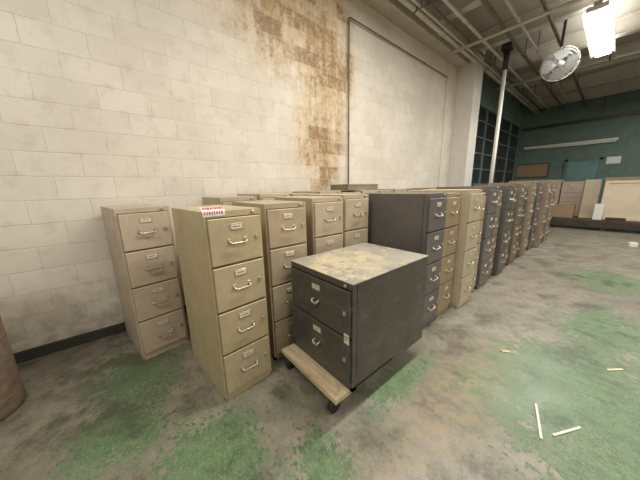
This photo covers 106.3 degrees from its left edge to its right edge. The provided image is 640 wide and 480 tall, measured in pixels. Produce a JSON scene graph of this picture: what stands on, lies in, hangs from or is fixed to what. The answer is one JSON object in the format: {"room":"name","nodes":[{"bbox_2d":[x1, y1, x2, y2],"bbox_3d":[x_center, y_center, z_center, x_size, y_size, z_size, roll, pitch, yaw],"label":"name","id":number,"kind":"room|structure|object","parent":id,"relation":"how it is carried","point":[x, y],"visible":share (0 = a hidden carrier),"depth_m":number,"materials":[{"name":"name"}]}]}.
{"room":"warehouse","nodes":[
{"label":"warehouse","id":0,"kind":"room"},
{"bbox_2d":[0,0,525,352],"bbox_3d":[2.120,-2.301,5.677,19.000,4.950,0.200,-11,16,-38],"label":"wall","id":1,"kind":"structure","parent":0,"point":[171,103],"depth_m":2.59,"materials":[{"name":"beige brick"}]},
{"bbox_2d":[13,305,186,363],"bbox_3d":[-0.652,0.651,3.772,11.480,0.100,0.025,-11,16,-38],"label":"baseboard","id":2,"kind":"structure","parent":1,"relation":"attached to","point":[29,354],"depth_m":2.32,"materials":[{"name":"black rubber"}]},
{"bbox_2d":[348,17,447,183],"bbox_3d":[1.877,-1.825,5.381,3.584,4.155,0.030,-11,16,-38],"label":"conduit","id":3,"kind":"object","parent":1,"relation":"attached to","point":[349,18],"visible":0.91,"depth_m":4.13,"materials":[{"name":"grey metal"}]},
{"bbox_2d":[361,0,469,68],"bbox_3d":[-0.659,-3.900,2.694,11.500,0.450,0.280,-11,16,-38],"label":"trim","id":4,"kind":"structure","parent":1,"relation":"attached to","point":[394,11],"depth_m":4.78,"materials":[{"name":"beige paint"}]},
{"bbox_2d":[438,78,447,186],"bbox_3d":[3.266,-2.091,6.514,0.017,4.140,0.018,-11,16,-38],"label":"conduit","id":5,"kind":"object","parent":1,"relation":"attached to","point":[447,78],"visible":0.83,"depth_m":6.36,"materials":[{"name":"grey metal"}]},
{"bbox_2d":[447,51,485,186],"bbox_3d":[4.067,-2.591,6.834,0.520,4.950,0.450,-11,16,-38],"label":"pilaster","id":6,"kind":"object","parent":1,"relation":"attached to","point":[470,77],"depth_m":6.53,"materials":[{"name":"white paint"}]},
{"bbox_2d":[471,102,521,185],"bbox_3d":[6.751,-3.191,9.226,5.800,3.000,0.080,-11,16,-38],"label":"window","id":7,"kind":"structure","parent":1,"relation":"in","point":[509,131],"depth_m":8.98,"materials":[{"name":"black glass"}]},
{"bbox_2d":[0,224,639,479],"bbox_3d":[4.789,0.831,3.125,19.400,0.200,8.400,-11,16,-38],"label":"floor","id":8,"kind":"structure","parent":0,"point":[453,405],"depth_m":1.66,"materials":[{"name":"green concrete"}]},
{"bbox_2d":[0,316,26,421],"bbox_3d":[-2.351,0.585,1.487,0.472,1.265,0.472,-11,16,-38],"label":"drum","id":9,"kind":"object","parent":8,"relation":"on","point":[13,394],"visible":1,"depth_m":1.64,"materials":[{"name":"brown cardboard"}]},
{"bbox_2d":[100,204,188,360],"bbox_3d":[-1.685,0.347,2.331,0.707,1.345,0.380,9,16,40],"label":"filing cabinet","id":10,"kind":"object","parent":8,"relation":"on","point":[140,239],"visible":1,"depth_m":2.11,"materials":[{"name":"beige metal"}]},
{"bbox_2d":[171,204,271,401],"bbox_3d":[-0.771,0.418,1.915,0.380,1.345,0.747,-13,17,-43],"label":"filing cabinet","id":11,"kind":"object","parent":8,"relation":"on","point":[221,260],"visible":1,"depth_m":1.67,"materials":[{"name":"metal"}]},
{"bbox_2d":[200,206,224,216],"bbox_3d":[-0.662,-0.174,1.474,0.135,0.054,0.057,-13,17,-43],"label":"lot tag","id":12,"kind":"object","parent":11,"relation":"on","point":[206,211],"visible":1,"depth_m":1.46,"materials":[{"name":"white paper"}]},
{"bbox_2d":[202,207,222,214],"bbox_3d":[-0.654,-0.178,1.466,0.123,0.041,0.034,-13,17,-43],"label":"print","id":13,"kind":"object","parent":12,"relation":"attached to","point":[206,210],"depth_m":1.46},
{"bbox_2d":[202,196,256,205],"bbox_3d":[-1.006,0.198,2.826,0.380,1.400,0.707,-11,16,-38],"label":"filing cabinet","id":14,"kind":"object","parent":8,"relation":"on","point":[209,200],"visible":0.06,"depth_m":2.48,"materials":[{"name":"metal"}]},
{"bbox_2d":[237,193,289,199],"bbox_3d":[-0.684,0.125,3.083,0.380,1.420,0.707,-11,16,-39],"label":"filing cabinet","id":15,"kind":"object","parent":8,"relation":"on","point":[260,196],"visible":0.05,"depth_m":2.71,"materials":[{"name":"beige metal"}]},
{"bbox_2d":[232,200,306,360],"bbox_3d":[-0.461,0.317,2.317,0.385,1.360,0.727,-11,16,-38],"label":"filing cabinet","id":16,"kind":"object","parent":8,"relation":"on","point":[283,223],"visible":0.59,"depth_m":2.00,"materials":[{"name":"beige metal"}]},
{"bbox_2d":[290,193,317,195],"bbox_3d":[-0.359,0.067,3.346,0.380,1.410,0.707,-11,16,-38],"label":"filing cabinet","id":17,"kind":"object","parent":8,"relation":"on","point":[291,194],"visible":0.04,"depth_m":2.96,"materials":[{"name":"beige metal"}]},
{"bbox_2d":[275,196,342,255],"bbox_3d":[-0.108,0.230,2.624,0.380,1.385,0.727,-11,16,-38],"label":"filing cabinet","id":18,"kind":"object","parent":8,"relation":"on","point":[324,214],"visible":0.41,"depth_m":2.25,"materials":[{"name":"metal"}]},
{"bbox_2d":[292,191,340,193],"bbox_3d":[-0.035,-0.006,3.605,0.380,1.430,0.707,-11,16,-38],"label":"filing cabinet","id":19,"kind":"object","parent":8,"relation":"on","point":[318,192],"visible":0.04,"depth_m":3.26,"materials":[{"name":"metal"}]},
{"bbox_2d":[282,343,351,413],"bbox_3d":[0.227,0.975,2.047,0.883,0.160,0.660,-11,16,-38],"label":"dolly","id":20,"kind":"object","parent":8,"relation":"on","point":[335,391],"visible":0.29,"depth_m":1.72,"materials":[{"name":"brown wood"}]},
{"bbox_2d":[291,243,427,391],"bbox_3d":[0.318,0.515,2.006,0.950,0.753,0.674,-11,16,-38],"label":"filing cabinet","id":21,"kind":"object","parent":20,"relation":"on","point":[357,308],"visible":1,"depth_m":1.71,"materials":[{"name":"grey metal"}]},
{"bbox_2d":[304,194,368,247],"bbox_3d":[0.198,0.166,2.857,0.380,1.400,0.707,-11,16,-38],"label":"filing cabinet","id":22,"kind":"object","parent":8,"relation":"on","point":[355,206],"visible":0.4,"depth_m":2.50,"materials":[{"name":"metal"}]},
{"bbox_2d":[341,192,360,193],"bbox_3d":[0.286,-0.054,3.867,0.380,1.400,0.707,-11,16,-39],"label":"filing cabinet","id":23,"kind":"object","parent":8,"relation":"on","point":[341,192],"visible":0.05,"depth_m":3.50,"materials":[{"name":"beige metal"}]},
{"bbox_2d":[330,184,377,189],"bbox_3d":[0.574,-0.880,3.991,0.730,0.090,0.410,-11,16,-38],"label":"flat box","id":24,"kind":"object","parent":23,"relation":"on","point":[338,186],"visible":1,"depth_m":3.79,"materials":[{"name":"beige cardboard"}]},
{"bbox_2d":[341,190,377,193],"bbox_3d":[0.613,-0.128,4.129,0.380,1.420,0.707,-11,16,-38],"label":"filing cabinet","id":25,"kind":"object","parent":8,"relation":"on","point":[361,191],"visible":0.07,"depth_m":3.77,"materials":[{"name":"beige metal"}]},
{"bbox_2d":[378,190,392,192],"bbox_3d":[0.933,-0.186,4.388,0.380,1.410,0.707,-11,16,-39],"label":"filing cabinet","id":26,"kind":"object","parent":8,"relation":"on","point":[379,191],"visible":0.04,"depth_m":4.02,"materials":[{"name":"beige metal"}]},
{"bbox_2d":[371,189,406,192],"bbox_3d":[1.258,-0.259,4.648,0.380,1.430,0.707,-11,16,-38],"label":"filing cabinet","id":27,"kind":"object","parent":8,"relation":"on","point":[394,190],"visible":0.06,"depth_m":4.26,"materials":[{"name":"metal"}]},
{"bbox_2d":[366,193,446,328],"bbox_3d":[0.926,0.183,2.707,0.380,1.400,0.787,-11,16,-38],"label":"filing cabinet","id":28,"kind":"object","parent":8,"relation":"on","point":[411,222],"visible":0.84,"depth_m":2.43,"materials":[{"name":"grey metal"}]},
{"bbox_2d":[407,188,428,189],"bbox_3d":[1.906,-0.380,5.171,0.380,1.420,0.707,-11,16,-38],"label":"filing cabinet","id":29,"kind":"object","parent":8,"relation":"on","point":[415,188],"visible":0.05,"depth_m":4.83,"materials":[{"name":"beige metal"}]},
{"bbox_2d":[404,192,460,315],"bbox_3d":[1.232,0.128,2.955,0.380,1.390,0.747,-11,16,-38],"label":"filing cabinet","id":30,"kind":"object","parent":8,"relation":"on","point":[453,198],"visible":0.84,"depth_m":2.68,"materials":[{"name":"brown metal"}]},
{"bbox_2d":[411,189,482,308],"bbox_3d":[1.593,0.066,3.135,0.380,1.420,0.747,-11,16,-38],"label":"filing cabinet","id":31,"kind":"object","parent":8,"relation":"on","point":[471,199],"visible":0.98,"depth_m":2.83,"materials":[{"name":"beige metal"}]},
{"bbox_2d":[436,186,498,288],"bbox_3d":[2.177,-0.075,3.660,0.380,1.450,0.747,-11,16,-38],"label":"filing cabinet","id":32,"kind":"object","parent":8,"relation":"on","point":[492,192],"visible":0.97,"depth_m":3.35,"materials":[{"name":"grey metal"}]},
{"bbox_2d":[471,192,485,290],"bbox_3d":[1.851,0.020,3.443,0.380,1.370,0.747,-11,16,-38],"label":"filing cabinet","id":33,"kind":"object","parent":8,"relation":"on","point":[484,194],"visible":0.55,"depth_m":3.23,"materials":[{"name":"beige metal"}]},
{"bbox_2d":[487,190,502,277],"bbox_3d":[2.451,-0.108,3.951,0.380,1.380,0.747,-11,16,-38],"label":"filing cabinet","id":34,"kind":"object","parent":8,"relation":"on","point":[499,203],"visible":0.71,"depth_m":3.72,"materials":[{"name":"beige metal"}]},
{"bbox_2d":[474,184,524,264],"bbox_3d":[3.395,-0.325,4.652,0.380,1.470,0.747,-11,16,-38],"label":"filing cabinet","id":35,"kind":"object","parent":8,"relation":"on","point":[520,196],"visible":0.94,"depth_m":4.35,"materials":[{"name":"brown metal"}]},
{"bbox_2d":[489,41,513,182],"bbox_3d":[4.471,-2.444,6.111,0.260,4.950,0.260,-11,16,-38],"label":"support column","id":36,"kind":"structure","parent":8,"relation":"on","point":[507,47],"depth_m":5.86,"materials":[{"name":"white metal"}]},
{"bbox_2d":[491,185,514,275],"bbox_3d":[2.795,-0.193,4.146,0.380,1.450,0.747,-11,16,-38],"label":"filing cabinet","id":37,"kind":"object","parent":8,"relation":"on","point":[508,191],"visible":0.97,"depth_m":3.83,"materials":[{"name":"grey metal"}]},
{"bbox_2d":[504,188,516,265],"bbox_3d":[3.071,-0.236,4.436,0.380,1.400,0.747,-11,16,-38],"label":"filing cabinet","id":38,"kind":"object","parent":8,"relation":"on","point":[515,193],"visible":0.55,"depth_m":4.22,"materials":[{"name":"grey metal"}]},
{"bbox_2d":[489,182,535,256],"bbox_3d":[4.020,-0.456,5.128,0.380,1.500,0.747,-11,16,-38],"label":"filing cabinet","id":39,"kind":"object","parent":8,"relation":"on","point":[531,186],"visible":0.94,"depth_m":4.81,"materials":[{"name":"beige metal"}]},
{"bbox_2d":[514,187,527,257],"bbox_3d":[3.684,-0.360,4.929,0.380,1.410,0.747,-11,16,-38],"label":"filing cabinet","id":40,"kind":"object","parent":8,"relation":"on","point":[526,188],"visible":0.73,"depth_m":4.69,"materials":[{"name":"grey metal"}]},
{"bbox_2d":[509,180,550,247],"bbox_3d":[4.977,-0.646,5.819,0.380,1.540,0.747,-11,16,-38],"label":"filing cabinet","id":41,"kind":"object","parent":8,"relation":"on","point":[546,184],"visible":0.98,"depth_m":5.49,"materials":[{"name":"beige metal"}]},
{"bbox_2d":[526,185,536,247],"bbox_3d":[4.296,-0.499,5.419,0.380,1.450,0.747,-11,16,-38],"label":"filing cabinet","id":42,"kind":"object","parent":8,"relation":"on","point":[536,185],"visible":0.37,"depth_m":5.23,"materials":[{"name":"brown metal"}]},
{"bbox_2d":[526,183,542,249],"bbox_3d":[4.621,-0.574,5.639,0.380,1.490,0.747,-11,16,-38],"label":"filing cabinet","id":43,"kind":"object","parent":8,"relation":"on","point":[539,186],"visible":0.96,"depth_m":5.33,"materials":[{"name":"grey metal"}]},
{"bbox_2d":[534,403,542,439],"bbox_3d":[1.386,1.142,1.523,0.014,0.006,0.289,8,15,36],"label":"wood strip","id":44,"kind":"object","parent":8,"relation":"on","point":[536,406],"visible":1,"depth_m":1.51,"materials":[{"name":"white paint"}]},
{"bbox_2d":[540,183,551,242],"bbox_3d":[5.263,-0.681,6.094,0.380,1.480,0.747,-11,16,-39],"label":"filing cabinet","id":45,"kind":"object","parent":8,"relation":"on","point":[551,183],"visible":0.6,"depth_m":5.87,"materials":[{"name":"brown metal"}]},
{"bbox_2d":[541,181,555,241],"bbox_3d":[5.585,-0.758,6.323,0.380,1.520,0.747,-11,16,-38],"label":"filing cabinet","id":46,"kind":"object","parent":8,"relation":"on","point":[553,184],"visible":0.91,"depth_m":6.02,"materials":[{"name":"beige metal"}]},
{"bbox_2d":[545,182,556,238],"bbox_3d":[5.878,-0.811,6.587,0.380,1.500,0.747,-11,16,-38],"label":"filing cabinet","id":47,"kind":"object","parent":8,"relation":"on","point":[555,182],"visible":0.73,"depth_m":6.36,"materials":[{"name":"brown metal"}]},
{"bbox_2d":[551,180,563,210],"bbox_3d":[9.224,-1.591,9.634,0.727,1.600,0.550,-11,16,-38],"label":"filing cabinet","id":48,"kind":"object","parent":8,"relation":"on","point":[559,182],"visible":0.24,"depth_m":9.20,"materials":[{"name":"beige metal"}]},
{"bbox_2d":[552,426,581,435],"bbox_3d":[1.492,1.156,1.450,0.215,0.006,0.014,-4,12,-12],"label":"wood strip","id":49,"kind":"object","parent":8,"relation":"on","point":[578,427],"visible":1,"depth_m":1.45,"materials":[{"name":"white paint"}]},
{"bbox_2d":[549,215,639,230],"bbox_3d":[9.164,-0.507,7.680,1.230,0.310,2.900,-11,16,-38],"label":"wooden pallet","id":50,"kind":"object","parent":8,"relation":"on","point":[602,224],"visible":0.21,"depth_m":7.45,"materials":[{"name":"brown wood"}]},
{"bbox_2d":[552,204,575,217],"bbox_3d":[8.542,-1.030,8.414,0.400,0.427,0.520,-11,16,-38],"label":"carton","id":51,"kind":"object","parent":50,"relation":"on","point":[559,210],"visible":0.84,"depth_m":8.29,"materials":[{"name":"brown cardboard"}]},
{"bbox_2d":[559,181,585,215],"bbox_3d":[9.595,-1.465,9.205,0.727,1.520,0.550,-11,16,-38],"label":"panel","id":52,"kind":"object","parent":50,"relation":"on","point":[572,191],"visible":0.66,"depth_m":8.91,"materials":[{"name":"beige wood"}]},
{"bbox_2d":[578,179,602,217],"bbox_3d":[8.929,-1.356,7.936,0.120,1.250,0.360,-11,16,-38],"label":"panel","id":53,"kind":"object","parent":50,"relation":"on","point":[592,188],"visible":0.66,"depth_m":7.93,"materials":[{"name":"beige wood"}]},
{"bbox_2d":[592,204,604,219],"bbox_3d":[8.831,-0.897,7.612,0.092,0.498,0.200,-11,16,-38],"label":"board","id":54,"kind":"object","parent":50,"relation":"on","point":[599,208],"visible":1,"depth_m":7.60,"materials":[{"name":"paint"}]},
{"bbox_2d":[605,217,625,221],"bbox_3d":[8.951,-0.626,7.279,0.100,0.100,0.400,-11,16,-38],"label":"timber","id":55,"kind":"object","parent":50,"relation":"on","point":[606,218],"visible":0.99,"depth_m":7.26,"materials":[{"name":"brown wood"}]},
{"bbox_2d":[601,177,639,220],"bbox_3d":[9.475,-1.273,7.407,0.660,1.290,1.060,-11,16,-38],"label":"panel","id":56,"kind":"object","parent":50,"relation":"on","point":[621,195],"visible":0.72,"depth_m":7.29,"materials":[{"name":"beige wood"}]},
{"bbox_2d":[606,368,622,370],"bbox_3d":[2.358,1.036,1.919,0.128,0.006,0.016,-1,12,-1],"label":"wood strip","id":57,"kind":"object","parent":8,"relation":"on","point":[617,368],"visible":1,"depth_m":1.92,"materials":[{"name":"white wood"}]},
{"bbox_2d":[627,242,637,246],"bbox_3d":[7.238,0.106,5.552,0.120,0.090,0.100,7,15,33],"label":"box","id":58,"kind":"object","parent":8,"relation":"on","point":[630,244],"visible":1,"depth_m":5.53,"materials":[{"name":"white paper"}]},
{"bbox_2d":[429,0,639,104],"bbox_3d":[4.684,-4.202,2.036,19.400,0.200,8.400,-11,16,-38],"label":"ceiling","id":59,"kind":"structure","parent":0,"point":[478,17],"depth_m":5.50,"materials":[{"name":"grey metal"}]},
{"bbox_2d":[428,0,489,29],"bbox_3d":[4.702,-3.897,1.927,0.180,0.350,7.720,-11,16,-38],"label":"trim","id":60,"kind":"structure","parent":59,"relation":"attached to","point":[463,6],"depth_m":4.51,"materials":[{"name":"metal"}]},
{"bbox_2d":[398,0,537,114],"bbox_3d":[2.406,-4.407,4.812,19.000,0.478,0.111,-11,16,-38],"label":"pipe","id":61,"kind":"object","parent":59,"relation":"hanging from","point":[413,8],"visible":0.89,"depth_m":5.15,"materials":[{"name":"metal"}]},
{"bbox_2d":[411,0,540,113],"bbox_3d":[2.480,-4.400,4.723,19.000,0.459,0.054,-11,16,-38],"label":"pipe","id":62,"kind":"object","parent":59,"relation":"hanging from","point":[416,2],"visible":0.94,"depth_m":5.21,"materials":[{"name":"metal"}]},
{"bbox_2d":[421,0,544,112],"bbox_3d":[2.553,-4.379,4.637,19.000,0.466,0.069,-11,16,-38],"label":"pipe","id":63,"kind":"object","parent":59,"relation":"hanging from","point":[427,3],"visible":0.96,"depth_m":5.23,"materials":[{"name":"metal"}]},
{"bbox_2d":[442,0,550,111],"bbox_3d":[2.680,-4.357,4.484,19.000,0.449,0.074,-11,16,-38],"label":"pipe","id":64,"kind":"object","parent":59,"relation":"hanging from","point":[448,3],"visible":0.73,"depth_m":5.27,"materials":[{"name":"metal"}]},
{"bbox_2d":[449,0,581,54],"bbox_3d":[5.403,-3.914,2.503,0.074,0.589,7.700,-11,16,-38],"label":"pipe","id":65,"kind":"object","parent":59,"relation":"hanging from","point":[572,2],"visible":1,"depth_m":4.51,"materials":[{"name":"metal"}]},
{"bbox_2d":[480,0,564,109],"bbox_3d":[2.949,-4.281,4.170,19.000,0.476,0.086,-11,16,-38],"label":"pipe","id":66,"kind":"object","parent":59,"relation":"hanging from","point":[490,9],"visible":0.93,"depth_m":5.36,"materials":[{"name":"metal"}]},
{"bbox_2d":[504,0,571,106],"bbox_3d":[3.095,-4.265,3.992,19.000,0.439,0.054,-11,16,-38],"label":"pipe","id":67,"kind":"object","parent":59,"relation":"hanging from","point":[507,2],"visible":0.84,"depth_m":5.21,"materials":[{"name":"metal"}]},
{"bbox_2d":[464,0,615,57],"bbox_3d":[6.087,-4.168,3.043,0.180,0.350,7.720,-11,16,-38],"label":"trim","id":68,"kind":"structure","parent":59,"relation":"attached to","point":[578,8],"depth_m":4.99,"materials":[{"name":"metal"}]},
{"bbox_2d":[540,19,580,81],"bbox_3d":[4.957,-4.002,4.876,0.517,1.403,0.585,-11,16,-38],"label":"ceiling fan","id":69,"kind":"object","parent":59,"relation":"hanging from","point":[571,62],"visible":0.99,"depth_m":4.88,"materials":[{"name":"grey metal"}]},
{"bbox_2d":[540,0,586,105],"bbox_3d":[3.351,-4.190,3.693,19.000,0.469,0.074,-11,16,-38],"label":"pipe","id":70,"kind":"object","parent":59,"relation":"hanging from","point":[543,2],"visible":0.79,"depth_m":5.03,"materials":[{"name":"metal"}]},
{"bbox_2d":[488,10,639,76],"bbox_3d":[7.473,-4.438,4.160,0.180,0.350,7.720,-11,16,-38],"label":"trim","id":71,"kind":"structure","parent":59,"relation":"attached to","point":[627,24],"depth_m":5.82,"materials":[{"name":"metal"}]},
{"bbox_2d":[496,49,639,90],"bbox_3d":[8.020,-4.419,4.613,0.099,0.602,7.700,-11,16,-38],"label":"pipe","id":72,"kind":"object","parent":59,"relation":"hanging from","point":[616,56],"visible":0.86,"depth_m":6.06,"materials":[{"name":"metal"}]},
{"bbox_2d":[508,40,639,89],"bbox_3d":[8.858,-4.709,5.277,0.180,0.350,7.720,-11,16,-38],"label":"beam","id":73,"kind":"structure","parent":59,"relation":"attached to","point":[635,45],"depth_m":6.69,"materials":[{"name":"metal"}]},
{"bbox_2d":[521,61,639,100],"bbox_3d":[10.244,-4.979,6.394,0.180,0.350,7.720,-11,16,-38],"label":"trim","id":74,"kind":"structure","parent":59,"relation":"attached to","point":[633,69],"depth_m":7.89,"materials":[{"name":"metal"}]},
{"bbox_2d":[522,97,639,130],"bbox_3d":[11.956,-4.977,8.026,0.124,1.115,8.000,-11,16,-38],"label":"pipe","id":75,"kind":"object","parent":59,"relation":"hanging from","point":[636,112],"visible":0.93,"depth_m":9.59,"materials":[{"name":"metal"}]},
{"bbox_2d":[531,77,639,108],"bbox_3d":[11.629,-5.250,7.510,0.180,0.350,7.720,-11,16,-38],"label":"beam","id":76,"kind":"structure","parent":59,"relation":"attached to","point":[630,84],"depth_m":9.01,"materials":[{"name":"metal"}]},
{"bbox_2d":[581,0,615,58],"bbox_3d":[5.595,-4.379,4.731,2.440,0.630,0.380,-11,16,-38],"label":"ceiling light","id":77,"kind":"object","parent":59,"relation":"hanging from","point":[598,20],"visible":1,"depth_m":4.59,"materials":[{"name":"white paint"}]},
{"bbox_2d":[586,0,609,13],"bbox_3d":[4.677,-3.925,4.045,0.030,0.070,0.260,-11,16,-38],"label":"socket","id":78,"kind":"object","parent":77,"relation":"attached to","point":[598,5],"depth_m":4.03,"materials":[{"name":"white paint"}]},
{"bbox_2d":[594,50,611,57],"bbox_3d":[6.525,-4.286,5.534,0.030,0.070,0.260,-11,16,-38],"label":"socket","id":79,"kind":"object","parent":77,"relation":"attached to","point":[603,53],"depth_m":5.53,"materials":[{"name":"white paint"}]},
{"bbox_2d":[516,89,639,203],"bbox_3d":[12.126,-3.128,8.536,0.200,4.950,8.400,-11,16,-38],"label":"wall","id":80,"kind":"structure","parent":0,"point":[627,128],"depth_m":9.68,"materials":[{"name":"teal paint"}]},
{"bbox_2d":[516,163,549,177],"bbox_3d":[9.841,-3.217,11.156,0.040,0.610,1.160,-11,16,-38],"label":"notice board","id":81,"kind":"object","parent":80,"relation":"attached to","point":[541,169],"visible":0.91,"depth_m":11.12,"materials":[{"name":"brown wood"}]},
{"bbox_2d":[524,137,618,150],"bbox_3d":[10.428,-4.029,10.167,0.120,0.150,2.800,-11,16,-38],"label":"wall light","id":82,"kind":"object","parent":80,"relation":"attached to","point":[606,140],"visible":1,"depth_m":9.96,"materials":[{"name":"white paint"}]},
{"bbox_2d":[562,157,603,181],"bbox_3d":[10.847,-2.150,10.100,0.122,2.430,1.060,-11,16,-38],"label":"door","id":83,"kind":"structure","parent":80,"relation":"in","point":[585,169],"depth_m":9.92,"materials":[{"name":"teal paint"}]},
{"bbox_2d":[606,156,621,163],"bbox_3d":[11.380,-3.099,9.302,0.006,0.260,0.360,-11,16,-38],"label":"notice","id":84,"kind":"object","parent":80,"relation":"attached to","point":[616,159],"visible":1,"depth_m":9.30,"materials":[{"name":"white paper"}]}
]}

